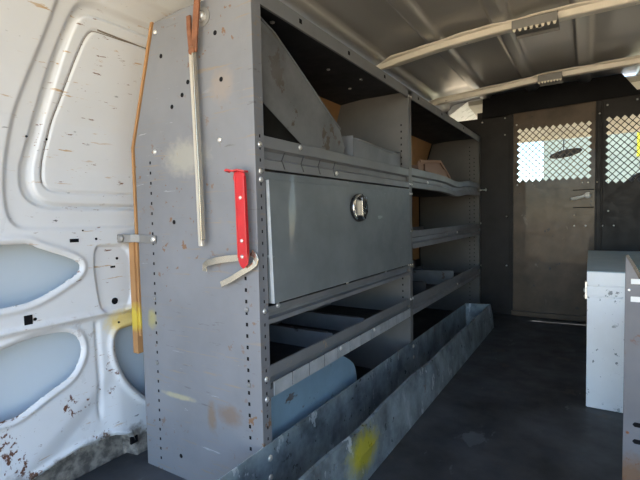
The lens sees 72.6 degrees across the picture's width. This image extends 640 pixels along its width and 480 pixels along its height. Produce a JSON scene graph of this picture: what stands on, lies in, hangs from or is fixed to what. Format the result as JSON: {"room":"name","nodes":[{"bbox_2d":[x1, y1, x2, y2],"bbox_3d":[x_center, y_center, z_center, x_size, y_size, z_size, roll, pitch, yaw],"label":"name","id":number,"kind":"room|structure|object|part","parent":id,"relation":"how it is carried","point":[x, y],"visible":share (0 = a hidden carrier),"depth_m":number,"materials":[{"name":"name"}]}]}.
{"room":"vehicle interior","nodes":[
{"label":"vehicle interior","id":0,"kind":"room"},
{"bbox_2d":[0,0,415,479],"bbox_3d":[-0.145,-0.090,1.563,0.297,1.360,3.230,1,4,32],"label":"wall","id":1,"kind":"structure","parent":0,"point":[73,402],"depth_m":0.99,"materials":[{"name":"white metal"}]},
{"bbox_2d":[117,234,156,243],"bbox_3d":[-0.447,-0.003,1.069,0.116,0.023,0.020,0,3,18],"label":"wall bracket","id":2,"kind":"object","parent":1,"relation":"attached to","point":[121,238],"visible":1,"depth_m":1.07,"materials":[{"name":"metal"}]},
{"bbox_2d":[376,0,639,69],"bbox_3d":[0.906,-0.767,1.506,1.586,0.073,0.104,1,4,32],"label":"trim","id":3,"kind":"structure","parent":1,"relation":"attached to","point":[585,8],"depth_m":1.65,"materials":[{"name":"beige paint"}]},
{"bbox_2d":[430,55,639,105],"bbox_3d":[1.274,-0.792,2.101,1.586,0.078,0.104,1,4,32],"label":"trim","id":4,"kind":"structure","parent":1,"relation":"attached to","point":[634,60],"depth_m":2.19,"materials":[{"name":"beige paint"}]},
{"bbox_2d":[512,11,559,38],"bbox_3d":[0.778,-0.765,1.571,0.145,0.042,0.120,1,4,32],"label":"bracket","id":5,"kind":"object","parent":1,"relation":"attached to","point":[548,22],"visible":1,"depth_m":1.55,"materials":[{"name":"metal"}]},
{"bbox_2d":[538,71,562,86],"bbox_3d":[1.146,-0.791,2.166,0.105,0.042,0.120,1,4,32],"label":"bracket","id":6,"kind":"object","parent":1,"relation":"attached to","point":[552,78],"visible":1,"depth_m":2.12,"materials":[{"name":"metal"}]},
{"bbox_2d":[75,308,622,479],"bbox_3d":[0.647,0.568,1.133,2.020,0.040,3.260,1,4,32],"label":"floor","id":7,"kind":"structure","parent":0,"point":[516,409],"depth_m":1.28,"materials":[{"name":"rubber"}]},
{"bbox_2d":[135,0,486,479],"bbox_3d":[0.286,-0.030,1.881,0.419,1.090,2.153,1,4,32],"label":"shelving unit","id":8,"kind":"object","parent":7,"relation":"on","point":[332,232],"visible":0.99,"depth_m":1.03,"materials":[{"name":"grey paint"}]},
{"bbox_2d":[186,0,204,245],"bbox_3d":[-0.262,-0.276,0.929,0.062,0.579,0.015,1,4,41],"label":"hanging rod","id":9,"kind":"object","parent":8,"relation":"hanging from","point":[192,27],"visible":1,"depth_m":0.93,"materials":[{"name":"metal"}]},
{"bbox_3d":[-0.266,-0.198,0.939,0.023,0.423,0.010,1,4,32],"label":"rod","id":10,"kind":"part","parent":9,"relation":"part of","materials":[{"name":"metal"}]},
{"bbox_3d":[-0.281,0.030,0.998,0.384,1.087,0.030,1,4,32],"label":"panel","id":11,"kind":"part","parent":8,"relation":"part of","materials":[{"name":"grey paint"}]},
{"bbox_2d":[202,169,258,286],"bbox_3d":[-0.194,-0.022,0.901,0.152,0.245,0.031,0,3,24],"label":"clip","id":12,"kind":"object","parent":8,"relation":"hanging from","point":[240,187],"visible":1,"depth_m":0.88,"materials":[{"name":"red paint"}]},
{"bbox_3d":[-0.206,0.048,0.919,0.117,0.041,0.004,1,4,30],"label":"spring arm","id":13,"kind":"part","parent":12,"relation":"part of","materials":[{"name":"gold metal"}]},
{"bbox_3d":[-0.168,0.060,0.900,0.102,0.082,0.006,0,3,26],"label":"spring arm","id":14,"kind":"part","parent":12,"relation":"part of","materials":[{"name":"gold metal"}]},
{"bbox_2d":[129,22,430,353],"bbox_3d":[0.122,-0.169,1.955,0.116,0.795,2.114,1,4,32],"label":"board","id":15,"kind":"object","parent":8,"relation":"attached to","point":[420,149],"visible":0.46,"depth_m":1.10,"materials":[{"name":"brown wood"}]},
{"bbox_2d":[269,324,331,346],"bbox_3d":[-0.100,0.280,1.289,0.320,0.052,0.012,1,4,32],"label":"divider","id":16,"kind":"object","parent":8,"relation":"in","point":[297,336],"visible":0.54,"depth_m":1.26,"materials":[{"name":"grey metal"}]},
{"bbox_2d":[260,16,343,153],"bbox_3d":[-0.044,-0.340,1.079,0.009,0.330,0.440,1,4,31],"label":"divider","id":17,"kind":"object","parent":8,"relation":"on","point":[288,94],"visible":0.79,"depth_m":1.05,"materials":[{"name":"grey metal"}]},
{"bbox_2d":[282,311,363,330],"bbox_3d":[0.005,0.269,1.459,0.320,0.052,0.012,1,4,32],"label":"divider","id":18,"kind":"object","parent":8,"relation":"in","point":[338,322],"visible":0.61,"depth_m":1.45,"materials":[{"name":"grey metal"}]},
{"bbox_3d":[-0.042,-0.208,1.359,0.354,0.070,0.856,1,4,32],"label":"shelf","id":19,"kind":"part","parent":8,"relation":"part of","materials":[{"name":"grey metal"}]},
{"bbox_3d":[0.113,-0.019,1.262,0.018,0.260,0.828,1,4,32],"label":"door","id":20,"kind":"part","parent":8,"relation":"part of","materials":[{"name":"grey paint"}]},
{"bbox_3d":[-0.035,0.127,1.377,0.354,0.055,0.856,1,4,32],"label":"shelf","id":21,"kind":"part","parent":8,"relation":"part of","materials":[{"name":"grey metal"}]},
{"bbox_3d":[-0.032,0.278,1.385,0.354,0.070,0.856,1,4,32],"label":"shelf","id":22,"kind":"part","parent":8,"relation":"part of","materials":[{"name":"grey metal"}]},
{"bbox_3d":[0.125,-0.092,1.246,0.010,0.067,0.032,1,4,32],"label":"latch handle","id":23,"kind":"part","parent":8,"relation":"part of","materials":[{"name":"silver metal"}]},
{"bbox_2d":[342,135,399,166],"bbox_3d":[0.136,-0.262,1.510,0.158,0.126,0.385,1,4,32],"label":"bin","id":24,"kind":"object","parent":8,"relation":"on","point":[355,147],"visible":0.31,"depth_m":1.40,"materials":[{"name":"grey metal"}]},
{"bbox_3d":[0.184,-0.019,1.754,0.379,1.085,0.030,1,4,32],"label":"upright panel","id":25,"kind":"part","parent":8,"relation":"part of","materials":[{"name":"grey metal"}]},
{"bbox_2d":[413,281,425,295],"bbox_3d":[0.326,0.220,1.976,0.320,0.082,0.012,1,4,32],"label":"divider","id":26,"kind":"object","parent":8,"relation":"in","point":[418,286],"visible":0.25,"depth_m":1.90,"materials":[{"name":"grey metal"}]},
{"bbox_2d":[412,160,450,178],"bbox_3d":[0.522,-0.310,2.091,0.102,0.140,0.535,1,4,32],"label":"carton","id":27,"kind":"object","parent":8,"relation":"on","point":[433,166],"visible":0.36,"depth_m":1.99,"materials":[{"name":"brown cardboard"}]},
{"bbox_2d":[413,269,453,284],"bbox_3d":[0.562,0.197,2.358,0.320,0.076,0.012,1,4,32],"label":"divider","id":28,"kind":"object","parent":8,"relation":"in","point":[428,276],"visible":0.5,"depth_m":2.33,"materials":[{"name":"grey metal"}]},
{"bbox_3d":[0.517,-0.036,2.267,0.354,0.070,1.191,1,4,32],"label":"shelf","id":29,"kind":"part","parent":8,"relation":"part of","materials":[{"name":"grey metal"}]},
{"bbox_3d":[0.513,-0.269,2.256,0.354,0.095,1.193,1,4,32],"label":"shelf","id":30,"kind":"part","parent":8,"relation":"part of","materials":[{"name":"grey metal"}]},
{"bbox_3d":[0.523,0.219,2.281,0.354,0.070,1.191,1,4,32],"label":"shelf","id":31,"kind":"part","parent":8,"relation":"part of","materials":[{"name":"grey metal"}]},
{"bbox_3d":[0.827,-0.087,2.792,0.379,1.085,0.030,1,4,32],"label":"upright panel","id":32,"kind":"part","parent":8,"relation":"part of","materials":[{"name":"grey metal"}]},
{"bbox_2d":[271,356,356,440],"bbox_3d":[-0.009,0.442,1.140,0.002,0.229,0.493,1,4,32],"label":"wheel arch","id":33,"kind":"object","parent":7,"relation":"on","point":[295,403],"visible":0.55,"depth_m":1.11,"materials":[{"name":"blue metal"}]},
{"bbox_2d":[218,303,493,479],"bbox_3d":[0.339,0.461,1.517,0.137,0.145,2.080,1,4,32],"label":"tray","id":34,"kind":"object","parent":7,"relation":"on","point":[349,436],"visible":1,"depth_m":1.20,"materials":[{"name":"metal"}]},
{"bbox_2d":[416,73,639,321],"bbox_3d":[1.421,-0.215,2.436,1.850,1.352,0.052,1,4,32],"label":"wall","id":35,"kind":"structure","parent":7,"relation":"on","point":[536,237],"depth_m":2.52,"materials":[{"name":"grey metal"}]},
{"bbox_3d":[0.900,-0.166,2.785,0.598,1.240,0.013,1,4,32],"label":"panel","id":36,"kind":"part","parent":35,"relation":"part of","materials":[{"name":"grey paint"}]},
{"bbox_3d":[1.348,0.443,2.539,0.430,0.030,0.019,1,4,32],"label":"door sill","id":37,"kind":"part","parent":35,"relation":"part of","materials":[{"name":"beige paint"}]},
{"bbox_2d":[468,76,639,143],"bbox_3d":[1.749,-0.825,2.868,1.260,0.140,1.040,1,4,32],"label":"trim","id":38,"kind":"structure","parent":35,"relation":"attached to","point":[475,106],"depth_m":3.12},
{"bbox_3d":[1.339,-0.174,2.513,0.414,1.214,0.002,1,4,32],"label":"door","id":39,"kind":"part","parent":35,"relation":"part of","materials":[{"name":"beige paint"}]},
{"bbox_3d":[1.348,-0.161,2.505,0.462,1.240,0.016,1,4,32],"label":"door frame","id":40,"kind":"part","parent":35,"relation":"part of","materials":[{"name":"grey paint"}]},
{"bbox_3d":[1.444,-0.241,2.415,0.099,0.043,0.041,1,4,32],"label":"door handle","id":41,"kind":"part","parent":35,"relation":"part of","materials":[{"name":"silver metal"}]},
{"bbox_3d":[1.466,-0.232,2.426,0.100,0.105,0.004,1,4,32],"label":"latch plate","id":42,"kind":"part","parent":35,"relation":"part of","materials":[{"name":"beige paint"}]},
{"bbox_3d":[1.884,-0.160,2.181,0.794,1.250,0.002,1,4,32],"label":"panel","id":43,"kind":"part","parent":35,"relation":"part of","materials":[{"name":"grey paint"}]},
{"bbox_2d":[583,250,639,412],"bbox_3d":[1.254,0.292,1.608,0.477,0.434,0.848,1,4,32],"label":"storage cabinet","id":44,"kind":"object","parent":7,"relation":"on","point":[604,290],"visible":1,"depth_m":1.35,"materials":[{"name":"grey metal"}]},
{"bbox_3d":[1.037,0.354,1.251,0.465,0.350,0.005,1,4,32],"label":"panel","id":45,"kind":"part","parent":44,"relation":"part of","materials":[{"name":"white paint"}]},
{"bbox_3d":[1.033,0.161,1.241,0.466,0.031,0.006,1,4,32],"label":"rail","id":46,"kind":"part","parent":44,"relation":"part of","materials":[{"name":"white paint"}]},
{"bbox_3d":[1.032,0.122,1.239,0.466,0.041,0.006,1,4,32],"label":"rail","id":47,"kind":"part","parent":44,"relation":"part of","materials":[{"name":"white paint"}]},
{"bbox_2d":[622,255,639,479],"bbox_3d":[0.913,0.285,0.984,0.397,0.529,0.402,1,4,32],"label":"base cabinet","id":48,"kind":"object","parent":7,"relation":"on","point":[630,448],"visible":1,"depth_m":0.91,"materials":[{"name":"grey metal"}]},
{"bbox_3d":[0.679,0.128,0.885,0.099,0.196,0.007,1,4,32],"label":"edge trim","id":49,"kind":"part","parent":48,"relation":"part of","materials":[{"name":"grey metal"}]},
{"bbox_2d":[279,0,639,112],"bbox_3d":[0.895,-0.788,1.508,1.644,0.076,4.310,1,4,32],"label":"ceiling","id":50,"kind":"structure","parent":0,"point":[376,30],"depth_m":1.78,"materials":[{"name":"beige metal"}]},
{"bbox_2d":[446,101,476,121],"bbox_3d":[1.254,-0.118,3.622,0.360,1.640,1.720,1,4,32],"label":"wall","id":51,"kind":"structure","parent":0,"point":[462,111],"depth_m":2.87,"materials":[{"name":"paint"}]},
{"bbox_3d":[2.227,-0.544,3.665,1.840,0.745,0.704,1,4,32],"label":"window","id":52,"kind":"structure","parent":51,"relation":"in","visible":0},
{"bbox_2d":[549,140,581,158],"bbox_3d":[1.915,-0.719,3.396,0.224,0.164,0.060,1,4,32],"label":"mirror","id":53,"kind":"object","parent":52,"relation":"attached to","point":[566,151],"visible":0.76,"depth_m":3.38,"materials":[{"name":"black plastic"}]},
{"bbox_3d":[1.952,0.729,3.245,1.920,0.040,1.720,1,4,32],"label":"floor","id":54,"kind":"structure","parent":0,"visible":0},
{"bbox_2d":[629,163,639,181],"bbox_3d":[2.264,0.024,2.900,0.520,1.390,0.600,1,4,32],"label":"seat","id":55,"kind":"object","parent":54,"relation":"on","point":[635,176],"visible":0.12,"depth_m":2.71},
{"bbox_3d":[2.139,-0.047,2.696,0.518,0.760,0.130,1,4,32],"label":"backrest","id":56,"kind":"part","parent":55,"relation":"part of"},
{"label":"outside","id":57,"kind":"structure","parent":0,"visible":0},
{"bbox_3d":[7.914,0.478,12.802,120.000,0.100,150.000,1,4,32],"label":"ground","id":58,"kind":"structure","parent":57,"visible":0},
{"bbox_2d":[543,132,639,182],"bbox_3d":[20.354,-3.340,21.339,16.500,6.100,10.600,1,4,32],"label":"building","id":59,"kind":"structure","parent":58,"relation":"on","point":[628,135],"depth_m":20.29,"materials":[{"name":"beige paint"}]},
{"bbox_2d":[637,132,639,155],"bbox_3d":[14.148,-4.223,19.198,0.300,1.050,0.060,1,4,32],"label":"wall sign","id":60,"kind":"object","parent":59,"relation":"attached to","point":[638,144],"visible":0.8,"depth_m":19.23,"materials":[{"name":"yellow plastic"}]}
]}

